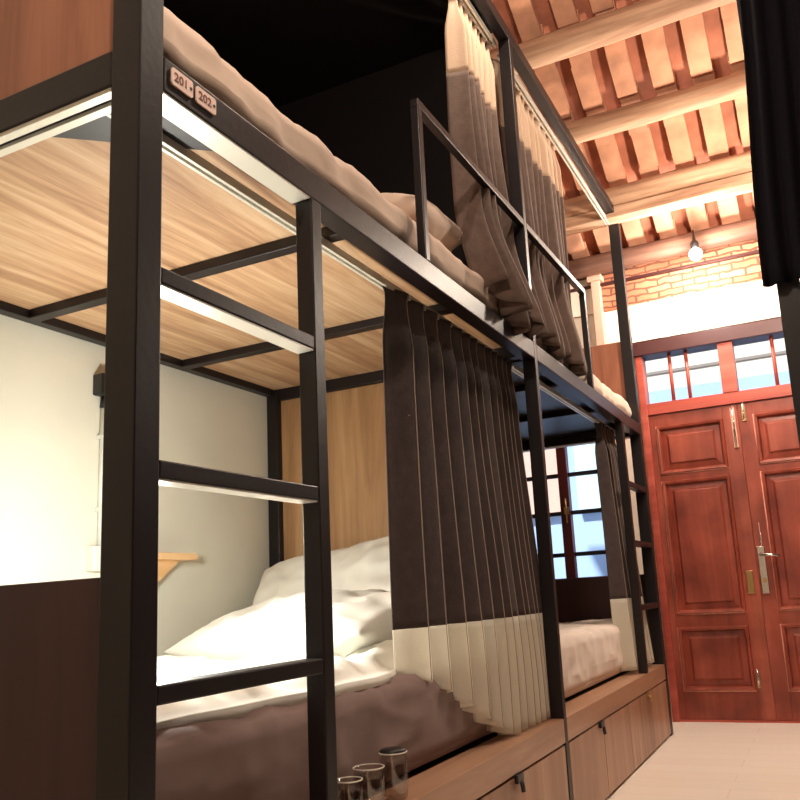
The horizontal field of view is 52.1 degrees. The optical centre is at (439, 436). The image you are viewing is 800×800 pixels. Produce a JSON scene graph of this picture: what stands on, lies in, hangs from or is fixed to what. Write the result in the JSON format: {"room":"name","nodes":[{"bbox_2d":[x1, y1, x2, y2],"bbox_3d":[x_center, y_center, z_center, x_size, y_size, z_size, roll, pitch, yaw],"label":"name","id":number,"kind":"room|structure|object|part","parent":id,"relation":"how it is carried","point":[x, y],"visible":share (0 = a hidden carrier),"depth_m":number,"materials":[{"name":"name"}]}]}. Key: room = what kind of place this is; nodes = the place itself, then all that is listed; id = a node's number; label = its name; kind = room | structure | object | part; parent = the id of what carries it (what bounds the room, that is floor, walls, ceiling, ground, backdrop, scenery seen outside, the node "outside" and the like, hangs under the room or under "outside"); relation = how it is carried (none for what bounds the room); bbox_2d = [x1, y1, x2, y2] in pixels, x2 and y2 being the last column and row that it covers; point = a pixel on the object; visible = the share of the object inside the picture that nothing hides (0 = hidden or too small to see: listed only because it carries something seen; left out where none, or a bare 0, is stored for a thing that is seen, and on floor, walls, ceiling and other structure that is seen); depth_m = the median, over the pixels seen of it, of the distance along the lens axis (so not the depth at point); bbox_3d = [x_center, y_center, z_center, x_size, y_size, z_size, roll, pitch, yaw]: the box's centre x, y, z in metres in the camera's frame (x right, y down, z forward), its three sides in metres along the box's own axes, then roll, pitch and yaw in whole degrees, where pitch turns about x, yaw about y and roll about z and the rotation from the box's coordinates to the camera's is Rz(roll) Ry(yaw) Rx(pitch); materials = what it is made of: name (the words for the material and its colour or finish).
{"room":"dormitory","nodes":[
{"label":"dormitory","id":0,"kind":"room"},
{"bbox_2d":[0,314,268,656],"bbox_3d":[-1.363,-1.114,2.919,0.140,5.166,7.252,-8,-12,24],"label":"wall","id":1,"kind":"structure","parent":0,"point":[50,411],"depth_m":2.81,"materials":[{"name":"white paint"}]},
{"bbox_2d":[86,408,103,571],"bbox_3d":[-1.144,0.174,2.771,0.040,0.560,0.090,-8,-12,24],"label":"conduit","id":2,"kind":"object","parent":1,"relation":"attached to","point":[93,553],"visible":0.49,"depth_m":2.75,"materials":[{"name":"white plastic"}]},
{"bbox_2d":[93,373,104,407],"bbox_3d":[-1.153,-0.154,2.844,0.050,0.117,0.095,-8,-12,24],"label":"wall lamp","id":3,"kind":"object","parent":1,"relation":"attached to","point":[98,379],"visible":0.48,"depth_m":2.81,"materials":[{"name":"black plastic"}]},
{"bbox_2d":[158,552,197,581],"bbox_3d":[-0.988,0.482,2.905,0.130,0.130,0.225,-8,-12,24],"label":"wall shelf","id":4,"kind":"object","parent":1,"relation":"attached to","point":[167,561],"visible":0.5,"depth_m":2.90,"materials":[{"name":"brown wood"}]},
{"bbox_2d":[490,0,735,74],"bbox_3d":[0.833,-2.168,4.388,2.886,0.144,0.123,-8,-12,24],"label":"roof beam","id":5,"kind":"structure","parent":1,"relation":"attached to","point":[643,16],"depth_m":4.32,"materials":[{"name":"brown wood"}]},
{"bbox_2d":[545,70,746,149],"bbox_3d":[1.060,-1.858,4.788,2.886,0.130,0.114,-8,-12,24],"label":"roof beam","id":6,"kind":"structure","parent":1,"relation":"attached to","point":[733,86],"depth_m":4.66,"materials":[{"name":"brown wood"}]},
{"bbox_2d":[563,151,752,235],"bbox_3d":[1.279,-1.511,5.157,2.886,0.204,0.162,-8,-12,24],"label":"roof beam","id":7,"kind":"structure","parent":1,"relation":"attached to","point":[729,176],"depth_m":5.05,"materials":[{"name":"brown wood"}]},
{"bbox_2d":[568,218,756,278],"bbox_3d":[1.464,-1.248,5.480,2.886,0.133,0.124,-8,-12,24],"label":"roof beam","id":8,"kind":"structure","parent":1,"relation":"attached to","point":[744,230],"depth_m":5.40,"materials":[{"name":"brown wood"}]},
{"bbox_2d":[689,230,701,260],"bbox_3d":[1.629,-1.224,5.217,0.080,0.205,0.080,-8,-12,24],"label":"ceiling lamp","id":9,"kind":"object","parent":8,"relation":"hanging from","point":[695,254],"visible":1,"depth_m":5.19,"materials":[{"name":"white glass"}]},
{"bbox_3d":[1.632,-1.163,5.205,0.080,0.080,0.080,-8,-12,24],"label":"bulb","id":10,"kind":"part","parent":9,"relation":"part of","materials":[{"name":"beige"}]},
{"bbox_2d":[490,0,754,260],"bbox_3d":[-0.019,-2.787,2.720,3.286,2.371,7.952,-8,-12,24],"label":"ceiling","id":11,"kind":"structure","parent":0,"point":[713,21],"depth_m":4.83,"materials":[{"name":"wood"}]},
{"bbox_2d":[485,0,754,259],"bbox_3d":[0.635,-2.521,4.140,2.798,2.314,4.482,-8,-12,24],"label":"ceiling tiles","id":12,"kind":"structure","parent":11,"relation":"attached to","point":[700,62],"depth_m":4.75,"materials":[{"name":"ceramic"}]},
{"bbox_2d":[576,254,761,317],"bbox_3d":[1.571,-1.009,5.638,2.886,0.180,0.180,-8,-12,24],"label":"brick wall","id":13,"kind":"structure","parent":0,"point":[747,269],"depth_m":5.49,"materials":[{"name":"brick"}]},
{"bbox_2d":[570,250,758,292],"bbox_3d":[1.529,-1.120,5.581,2.886,0.020,0.070,-8,-12,24],"label":"trim","id":14,"kind":"structure","parent":13,"relation":"on","point":[750,253],"depth_m":5.50,"materials":[{"name":"red wood"}]},
{"bbox_2d":[580,239,758,281],"bbox_3d":[1.571,-1.189,5.696,2.886,0.195,0.130,-8,-12,24],"label":"wall","id":15,"kind":"structure","parent":0,"point":[742,247],"depth_m":5.57,"materials":[{"name":"brick"}]},
{"bbox_2d":[570,279,780,721],"bbox_3d":[1.643,0.299,5.379,2.886,3.000,0.190,-8,-12,24],"label":"wall","id":16,"kind":"structure","parent":0,"point":[749,302],"depth_m":5.45,"materials":[{"name":"beige paint"}]},
{"bbox_2d":[527,447,606,579],"bbox_3d":[0.884,0.513,5.670,0.770,1.025,0.098,-8,-12,24],"label":"window","id":17,"kind":"structure","parent":16,"relation":"in","point":[563,475],"depth_m":5.63,"materials":[{"name":"red wood"}]},
{"bbox_3d":[0.886,0.513,5.673,0.770,1.025,0.090,-8,-12,24],"label":"frame","id":18,"kind":"part","parent":17,"relation":"part of","materials":[{"name":"black"}]},
{"bbox_2d":[576,267,628,280],"bbox_3d":[0.754,-1.107,5.907,1.216,0.045,0.070,-8,-12,24],"label":"trim","id":19,"kind":"structure","parent":16,"relation":"attached to","point":[610,272],"depth_m":5.73,"materials":[{"name":"brown wood"}]},
{"bbox_2d":[667,350,691,400],"bbox_3d":[1.634,-0.406,5.489,0.492,0.345,0.052,-8,-12,24],"label":"bars","id":20,"kind":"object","parent":16,"relation":"in","point":[685,351],"depth_m":5.48,"materials":[{"name":"red wood"}]},
{"bbox_2d":[633,317,783,360],"bbox_3d":[1.917,-0.660,5.396,1.275,0.095,0.170,-8,-12,24],"label":"trim","id":21,"kind":"structure","parent":16,"relation":"attached to","point":[759,331],"depth_m":5.39,"materials":[{"name":"red wood"}]},
{"bbox_2d":[648,404,776,720],"bbox_3d":[1.716,0.782,5.203,0.564,1.954,0.087,-8,-12,24],"label":"door","id":22,"kind":"structure","parent":16,"relation":"in","point":[720,647],"depth_m":5.19,"materials":[{"name":"red paint"}]},
{"bbox_3d":[1.649,0.069,5.351,0.432,0.330,0.011,-8,-12,24],"label":"moulding","id":23,"kind":"part","parent":22,"relation":"part of","materials":[{"name":"red wood"}]},
{"bbox_3d":[1.655,0.067,5.359,0.428,0.325,0.044,-8,-12,24],"label":"panel","id":24,"kind":"part","parent":22,"relation":"part of","materials":[{"name":"red paint"}]},
{"bbox_3d":[1.684,0.694,5.229,0.432,0.866,0.011,-8,-12,24],"label":"moulding","id":25,"kind":"part","parent":22,"relation":"part of","materials":[{"name":"red wood"}]},
{"bbox_3d":[1.690,0.692,5.238,0.428,0.860,0.044,-8,-12,24],"label":"panel","id":26,"kind":"part","parent":22,"relation":"part of","materials":[{"name":"red paint"}]},
{"bbox_3d":[1.729,1.383,5.104,0.428,0.390,0.044,-8,-12,24],"label":"panel","id":27,"kind":"part","parent":22,"relation":"part of","materials":[{"name":"red paint"}]},
{"bbox_3d":[1.723,1.385,5.095,0.432,0.396,0.011,-8,-12,24],"label":"moulding","id":28,"kind":"part","parent":22,"relation":"part of","materials":[{"name":"red wood"}]},
{"bbox_3d":[1.886,-0.072,5.238,0.012,0.267,0.028,-8,-12,24],"label":"bolt rod","id":29,"kind":"part","parent":22,"relation":"part of","materials":[{"name":"silver metal"}]},
{"bbox_3d":[1.895,-0.059,5.252,0.028,0.265,0.008,-8,-12,24],"label":"bolt plate","id":30,"kind":"part","parent":22,"relation":"part of","materials":[{"name":"silver metal"}]},
{"bbox_3d":[1.930,0.901,5.072,0.043,0.140,0.012,-8,-12,24],"label":"lock plate","id":31,"kind":"part","parent":22,"relation":"part of","materials":[{"name":"gold metal"}]},
{"bbox_3d":[1.934,1.465,4.958,0.012,0.102,0.028,-8,-12,24],"label":"bolt rod","id":32,"kind":"part","parent":22,"relation":"part of","materials":[{"name":"silver metal"}]},
{"bbox_2d":[635,341,799,722],"bbox_3d":[1.985,0.553,5.160,1.235,2.380,0.132,-8,-12,24],"label":"trim","id":33,"kind":"structure","parent":16,"relation":"attached to","point":[731,394],"depth_m":5.31,"materials":[{"name":"red paint"}]},
{"bbox_2d":[737,396,799,720],"bbox_3d":[2.228,0.706,4.964,0.574,1.955,0.098,-8,-12,24],"label":"door","id":34,"kind":"structure","parent":16,"relation":"in","point":[768,428],"depth_m":5.05,"materials":[{"name":"red paint"}]},
{"bbox_3d":[1.950,-0.153,5.241,0.024,0.110,0.008,-8,-12,24],"label":"bolt plate","id":35,"kind":"part","parent":34,"relation":"part of","materials":[{"name":"gold metal"}]},
{"bbox_3d":[1.942,-0.167,5.227,0.012,0.112,0.028,-8,-12,24],"label":"bolt rod","id":36,"kind":"part","parent":34,"relation":"part of","materials":[{"name":"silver metal"}]},
{"bbox_3d":[2.005,0.727,5.065,0.010,0.400,0.010,7,-15,-42],"label":"chain","id":37,"kind":"part","parent":34,"relation":"part of","materials":[{"name":"silver metal"}]},
{"bbox_3d":[2.002,0.822,5.051,0.045,0.290,0.012,-8,-12,24],"label":"lock plate","id":38,"kind":"part","parent":34,"relation":"part of","materials":[{"name":"silver metal"}]},
{"bbox_3d":[2.029,0.724,5.025,0.122,0.033,0.041,-8,-12,24],"label":"lever","id":39,"kind":"part","parent":34,"relation":"part of","materials":[{"name":"silver metal"}]},
{"bbox_3d":[2.205,-0.012,5.097,0.439,0.330,0.011,-8,-12,24],"label":"moulding","id":40,"kind":"part","parent":34,"relation":"part of","materials":[{"name":"red wood"}]},
{"bbox_3d":[2.211,-0.013,5.106,0.435,0.325,0.044,-8,-12,24],"label":"panel","id":41,"kind":"part","parent":34,"relation":"part of","materials":[{"name":"red paint"}]},
{"bbox_3d":[2.240,0.613,4.976,0.439,0.866,0.011,-8,-12,24],"label":"moulding","id":42,"kind":"part","parent":34,"relation":"part of","materials":[{"name":"red wood"}]},
{"bbox_3d":[2.246,0.611,4.984,0.435,0.860,0.044,-8,-12,24],"label":"panel","id":43,"kind":"part","parent":34,"relation":"part of","materials":[{"name":"red paint"}]},
{"bbox_3d":[2.279,1.304,4.841,0.439,0.396,0.011,-8,-12,24],"label":"moulding","id":44,"kind":"part","parent":34,"relation":"part of","materials":[{"name":"red wood"}]},
{"bbox_3d":[2.285,1.302,4.850,0.435,0.390,0.044,-8,-12,24],"label":"panel","id":45,"kind":"part","parent":34,"relation":"part of","materials":[{"name":"red paint"}]},
{"bbox_2d":[769,336,779,384],"bbox_3d":[2.191,-0.487,5.235,0.554,0.345,0.052,-8,-12,24],"label":"bar","id":46,"kind":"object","parent":16,"relation":"in","point":[770,337],"depth_m":5.23,"materials":[{"name":"red wood"}]},
{"bbox_2d":[605,722,799,799],"bbox_3d":[0.169,1.286,1.837,3.286,0.120,7.552,-8,-12,24],"label":"floor","id":47,"kind":"structure","parent":0,"point":[700,760],"depth_m":3.86,"materials":[{"name":"beige tile"}]},
{"bbox_2d":[0,0,572,799],"bbox_3d":[-0.631,-0.593,2.620,1.288,3.950,2.102,-8,-12,24],"label":"bunk bed","id":48,"kind":"object","parent":47,"relation":"on","point":[146,225],"visible":0.84,"depth_m":1.89,"materials":[{"name":"black paint"}]},
{"bbox_3d":[-1.010,0.549,1.463,1.140,0.521,0.025,-8,-12,24],"label":"footboard","id":49,"kind":"part","parent":48,"relation":"part of","materials":[{"name":"brown wood"}]},
{"bbox_3d":[-1.073,-0.563,1.679,1.140,0.068,0.055,-8,-12,24],"label":"rail","id":50,"kind":"part","parent":48,"relation":"part of","materials":[{"name":"black metal"}]},
{"bbox_3d":[-1.090,-0.864,1.736,1.140,0.545,0.028,-8,-12,24],"label":"footboard","id":51,"kind":"part","parent":48,"relation":"part of","materials":[{"name":"brown wood"}]},
{"bbox_3d":[-0.519,-0.472,1.398,0.066,3.235,0.056,-8,-12,24],"label":"post","id":52,"kind":"part","parent":48,"relation":"part of","materials":[{"name":"black metal"}]},
{"bbox_3d":[-1.189,-0.348,2.828,0.042,0.040,1.968,-8,-12,24],"label":"rail","id":53,"kind":"part","parent":48,"relation":"part of","materials":[{"name":"black metal"}]},
{"bbox_2d":[171,67,192,97],"bbox_3d":[-0.466,-0.642,1.482,0.004,0.034,0.054,-8,-12,24],"label":"number plate","id":54,"kind":"object","parent":48,"relation":"attached to","point":[181,82],"visible":1,"depth_m":1.48,"materials":[{"name":"beige plastic"}]},
{"bbox_2d":[195,86,215,114],"bbox_3d":[-0.439,-0.633,1.538,0.004,0.034,0.054,-8,-12,24],"label":"number plate","id":55,"kind":"object","parent":48,"relation":"attached to","point":[202,98],"visible":1,"depth_m":1.53,"materials":[{"name":"beige plastic"}]},
{"bbox_3d":[-0.659,-0.439,2.594,1.202,0.014,1.968,-8,-12,24],"label":"deck panel","id":56,"kind":"part","parent":48,"relation":"part of","materials":[{"name":"brown wood"}]},
{"bbox_3d":[-0.751,-0.211,3.727,0.057,2.835,0.050,-8,-12,24],"label":"post","id":57,"kind":"part","parent":48,"relation":"part of","materials":[{"name":"black metal"}]},
{"bbox_3d":[-0.263,0.132,1.740,0.044,1.361,0.040,-8,-12,24],"label":"ladder post","id":58,"kind":"part","parent":48,"relation":"part of","materials":[{"name":"black metal"}]},
{"bbox_2d":[156,674,492,799],"bbox_3d":[-0.596,0.825,2.363,1.169,0.271,2.015,-8,-12,24],"label":"blanket","id":59,"kind":"object","parent":48,"relation":"on","point":[261,754],"visible":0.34,"depth_m":1.72,"materials":[{"name":"brown fabric"}]},
{"bbox_2d":[156,640,395,729],"bbox_3d":[-0.653,0.626,2.208,1.036,0.114,1.587,-8,-12,24],"label":"sheet","id":60,"kind":"object","parent":59,"relation":"on","point":[372,665],"visible":0.41,"depth_m":1.94,"materials":[{"name":"white fabric"}]},
{"bbox_2d":[162,589,392,660],"bbox_3d":[-0.416,0.657,2.732,0.885,0.280,0.560,-11,-13,34],"label":"pillow","id":61,"kind":"object","parent":59,"relation":"on","point":[275,625],"visible":0.48,"depth_m":2.52,"materials":[{"name":"white fabric"}]},
{"bbox_2d":[252,555,304,605],"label":"pillow","id":62,"kind":"object","parent":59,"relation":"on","point":[287,576],"depth_m":3.24,"materials":[{"name":"white fabric"}]},
{"bbox_2d":[331,536,390,591],"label":"pillow","id":63,"kind":"object","parent":59,"relation":"on","point":[365,565],"depth_m":3.05,"materials":[{"name":"white fabric"}]},
{"bbox_3d":[-0.727,-1.831,2.882,1.206,0.014,2.018,-8,-12,24],"label":"canopy panel","id":64,"kind":"part","parent":48,"relation":"part of","materials":[{"name":"black wood"}]},
{"bbox_2d":[163,7,499,315],"bbox_3d":[-0.637,-0.535,2.611,1.204,0.175,2.014,-8,-12,24],"label":"mattress","id":65,"kind":"object","parent":48,"relation":"on","point":[183,47],"visible":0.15,"depth_m":1.91,"materials":[{"name":"beige fabric"}]},
{"bbox_2d":[380,193,462,251],"bbox_3d":[-0.243,-0.695,2.867,0.604,0.267,0.517,-7,-12,18],"label":"pillow","id":66,"kind":"object","parent":65,"relation":"on","point":[440,226],"visible":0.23,"depth_m":2.69,"materials":[{"name":"beige fabric"}]},
{"bbox_3d":[-0.220,0.313,3.401,1.032,1.105,0.020,-8,-12,24],"label":"headboard","id":67,"kind":"part","parent":48,"relation":"part of","materials":[{"name":"brown wood"}]},
{"bbox_3d":[-0.081,-0.489,2.350,0.055,0.068,2.012,-8,-12,24],"label":"rail","id":68,"kind":"part","parent":48,"relation":"part of","materials":[{"name":"black metal"}]},
{"bbox_2d":[338,776,362,783],"bbox_3d":[-0.193,0.781,1.755,0.061,0.086,0.061,-8,-12,24],"label":"glass tumbler","id":69,"kind":"object","parent":48,"relation":"on","point":[361,779],"visible":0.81,"depth_m":1.76,"materials":[{"name":"clear glass"}]},
{"bbox_2d":[352,763,384,770],"bbox_3d":[-0.158,0.792,1.840,0.073,0.094,0.073,-8,-12,24],"label":"glass tumbler","id":70,"kind":"object","parent":48,"relation":"on","point":[368,763],"visible":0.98,"depth_m":1.85,"materials":[{"name":"clear glass"}]},
{"bbox_3d":[-0.270,-0.982,3.642,1.082,1.409,0.020,-8,-12,24],"label":"partition panel","id":71,"kind":"part","parent":48,"relation":"part of","materials":[{"name":"black wood"}]},
{"bbox_2d":[379,746,406,754],"bbox_3d":[-0.108,0.798,1.936,0.069,0.113,0.069,-8,-12,24],"label":"glass tumbler","id":72,"kind":"object","parent":48,"relation":"on","point":[394,750],"visible":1,"depth_m":1.93,"materials":[{"name":"clear glass"}]},
{"bbox_3d":[-0.203,-0.268,3.476,1.152,0.060,0.045,-8,-12,24],"label":"head rail","id":73,"kind":"part","parent":48,"relation":"part of","materials":[{"name":"black metal"}]},
{"bbox_3d":[-0.058,-0.759,2.452,0.028,0.497,0.028,-8,-12,24],"label":"guard post","id":74,"kind":"part","parent":48,"relation":"part of","materials":[{"name":"black metal"}]},
{"bbox_2d":[382,285,550,734],"bbox_3d":[0.126,0.289,2.706,0.117,1.362,1.022,-8,-12,24],"label":"curtain","id":75,"kind":"object","parent":48,"relation":"hanging from","point":[466,605],"visible":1,"depth_m":2.58,"materials":[{"name":"fabric"}]},
{"bbox_3d":[0.127,-0.947,2.917,0.028,0.028,0.960,-8,-12,24],"label":"guard rail","id":76,"kind":"part","parent":48,"relation":"part of","materials":[{"name":"black metal"}]},
{"bbox_3d":[-0.157,-1.878,2.619,0.050,0.055,2.012,-8,-12,24],"label":"rail","id":77,"kind":"part","parent":48,"relation":"part of","materials":[{"name":"black metal"}]},
{"bbox_2d":[445,0,544,338],"bbox_3d":[0.217,-1.045,3.173,0.255,1.369,0.429,-8,-12,24],"label":"curtain","id":78,"kind":"object","parent":48,"relation":"hanging from","point":[487,238],"visible":0.98,"depth_m":3.05,"materials":[{"name":"beige fabric"}]},
{"bbox_3d":[0.236,1.181,2.465,0.013,0.293,1.019,-8,-12,24],"label":"storage door","id":79,"kind":"part","parent":48,"relation":"part of","materials":[{"name":"brown wood"}]},
{"bbox_3d":[0.369,-0.167,3.228,0.052,3.235,0.034,-8,-12,24],"label":"post","id":80,"kind":"part","parent":48,"relation":"part of","materials":[{"name":"black metal"}]},
{"bbox_2d":[497,34,672,799],"bbox_3d":[0.272,0.064,4.386,1.286,3.235,2.015,-8,-12,24],"label":"bunk bed","id":81,"kind":"object","parent":47,"relation":"on","point":[614,724],"visible":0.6,"depth_m":4.38,"materials":[{"name":"black paint"}]},
{"bbox_3d":[-0.170,-0.256,3.546,1.152,0.060,0.045,-8,-12,24],"label":"head rail","id":82,"kind":"part","parent":81,"relation":"part of","materials":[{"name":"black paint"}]},
{"bbox_2d":[491,58,587,376],"bbox_3d":[0.497,-0.959,3.822,0.195,1.321,0.866,-8,-12,24],"label":"curtain","id":83,"kind":"object","parent":81,"relation":"hanging from","point":[541,172],"visible":0.74,"depth_m":3.80,"materials":[{"name":"beige fabric"}]},
{"bbox_3d":[0.539,-0.803,3.776,0.028,0.028,0.898,-8,-12,24],"label":"guard rail","id":84,"kind":"part","parent":81,"relation":"part of","materials":[{"name":"black metal"}]},
{"bbox_3d":[0.709,-1.577,4.419,0.050,0.055,1.959,-8,-12,24],"label":"rail","id":85,"kind":"part","parent":81,"relation":"part of","materials":[{"name":"black metal"}]},
{"bbox_3d":[0.226,-0.131,4.435,1.202,0.014,1.915,-8,-12,24],"label":"deck panel","id":86,"kind":"part","parent":81,"relation":"part of","materials":[{"name":"black paint"}]},
{"bbox_3d":[0.667,0.041,5.299,1.140,0.068,0.055,-8,-12,24],"label":"rail","id":87,"kind":"part","parent":81,"relation":"part of","materials":[{"name":"black metal"}]},
{"bbox_2d":[536,337,631,416],"bbox_3d":[0.237,-0.223,4.424,1.204,0.156,1.995,-8,-12,24],"label":"mattress","id":88,"kind":"object","parent":81,"relation":"on","point":[617,400],"visible":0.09,"depth_m":4.50,"materials":[{"name":"beige fabric"}]},
{"bbox_3d":[0.740,-0.481,4.113,0.028,0.497,0.028,-8,-12,24],"label":"guard post","id":89,"kind":"part","parent":81,"relation":"part of","materials":[{"name":"black metal"}]},
{"bbox_3d":[0.785,-0.188,4.150,0.055,0.068,1.959,-8,-12,24],"label":"rail","id":90,"kind":"part","parent":81,"relation":"part of","materials":[{"name":"black metal"}]},
{"bbox_3d":[0.583,1.301,3.186,0.013,0.293,0.491,-8,-12,24],"label":"storage door","id":91,"kind":"part","parent":81,"relation":"part of","materials":[{"name":"brown wood"}]},
{"bbox_2d":[559,618,622,697],"bbox_3d":[0.277,1.125,4.181,1.170,0.279,2.001,-8,-12,24],"label":"mattress","id":92,"kind":"object","parent":81,"relation":"on","point":[591,654],"visible":0.23,"depth_m":3.78,"materials":[{"name":"beige fabric"}]},
{"bbox_3d":[0.730,1.153,5.083,1.140,0.521,0.025,-8,-12,24],"label":"footboard","id":93,"kind":"part","parent":81,"relation":"part of","materials":[{"name":"brown wood"}]},
{"bbox_3d":[0.651,-0.259,5.359,1.140,0.545,0.028,-8,-12,24],"label":"footboard","id":94,"kind":"part","parent":81,"relation":"part of","materials":[{"name":"brown wood"}]},
{"bbox_3d":[0.792,1.374,3.621,0.013,0.293,0.470,-8,-12,24],"label":"storage door","id":95,"kind":"part","parent":81,"relation":"part of","materials":[{"name":"brown wood"}]},
{"bbox_2d":[594,422,654,671],"bbox_3d":[1.046,0.602,4.616,0.124,1.341,0.571,-9,-12,25],"label":"curtain","id":96,"kind":"object","parent":81,"relation":"hanging from","point":[605,445],"visible":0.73,"depth_m":4.45,"materials":[{"name":"fabric"}]},
{"bbox_3d":[1.016,0.420,4.641,0.104,0.971,0.513,-8,-12,24],"label":"dark panel","id":97,"kind":"part","parent":96,"relation":"part of","materials":[{"name":"fabric"}]},
{"bbox_3d":[1.045,0.586,4.461,0.044,1.361,0.040,-8,-12,24],"label":"ladder post","id":98,"kind":"part","parent":81,"relation":"part of","materials":[{"name":"black metal"}]},
{"bbox_3d":[1.221,0.132,5.017,0.066,3.235,0.056,-8,-12,24],"label":"post","id":99,"kind":"part","parent":81,"relation":"part of","materials":[{"name":"black metal"}]},
{"bbox_3d":[1.104,1.482,4.269,0.013,0.293,0.968,-8,-12,24],"label":"storage door","id":100,"kind":"part","parent":81,"relation":"part of","materials":[{"name":"brown wood"}]},
{"bbox_2d":[586,274,615,442],"bbox_3d":[1.178,0.342,5.469,0.100,3.000,0.095,-8,-12,24],"label":"pillar","id":101,"kind":"structure","parent":47,"relation":"on","point":[594,281],"depth_m":5.69,"materials":[{"name":"beige paint"}]},
{"bbox_2d":[736,0,799,446],"bbox_3d":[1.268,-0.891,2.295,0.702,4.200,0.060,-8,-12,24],"label":"bunk bed","id":102,"kind":"object","parent":47,"relation":"on","point":[788,293],"visible":0.33,"depth_m":2.30,"materials":[{"name":"black paint"}]},
{"bbox_2d":[739,0,799,286],"bbox_3d":[1.175,-1.690,2.405,0.724,2.482,0.032,-8,-12,24],"label":"curtain","id":103,"kind":"object","parent":102,"relation":"hanging from","point":[770,28],"visible":1,"depth_m":2.37,"materials":[{"name":"black fabric"}]},
{"label":"outside","id":104,"kind":"structure","parent":0,"visible":0},
{"bbox_3d":[2.153,2.073,6.362,12.000,0.120,2.448,-8,-12,24],"label":"ground","id":105,"kind":"structure","parent":104,"visible":0},
{"bbox_2d":[523,338,789,578],"bbox_3d":[2.343,0.044,7.423,10.000,4.200,0.400,-8,-12,24],"label":"window","id":106,"kind":"structure","parent":105,"relation":"on","point":[754,364],"depth_m":7.55,"materials":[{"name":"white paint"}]}
]}

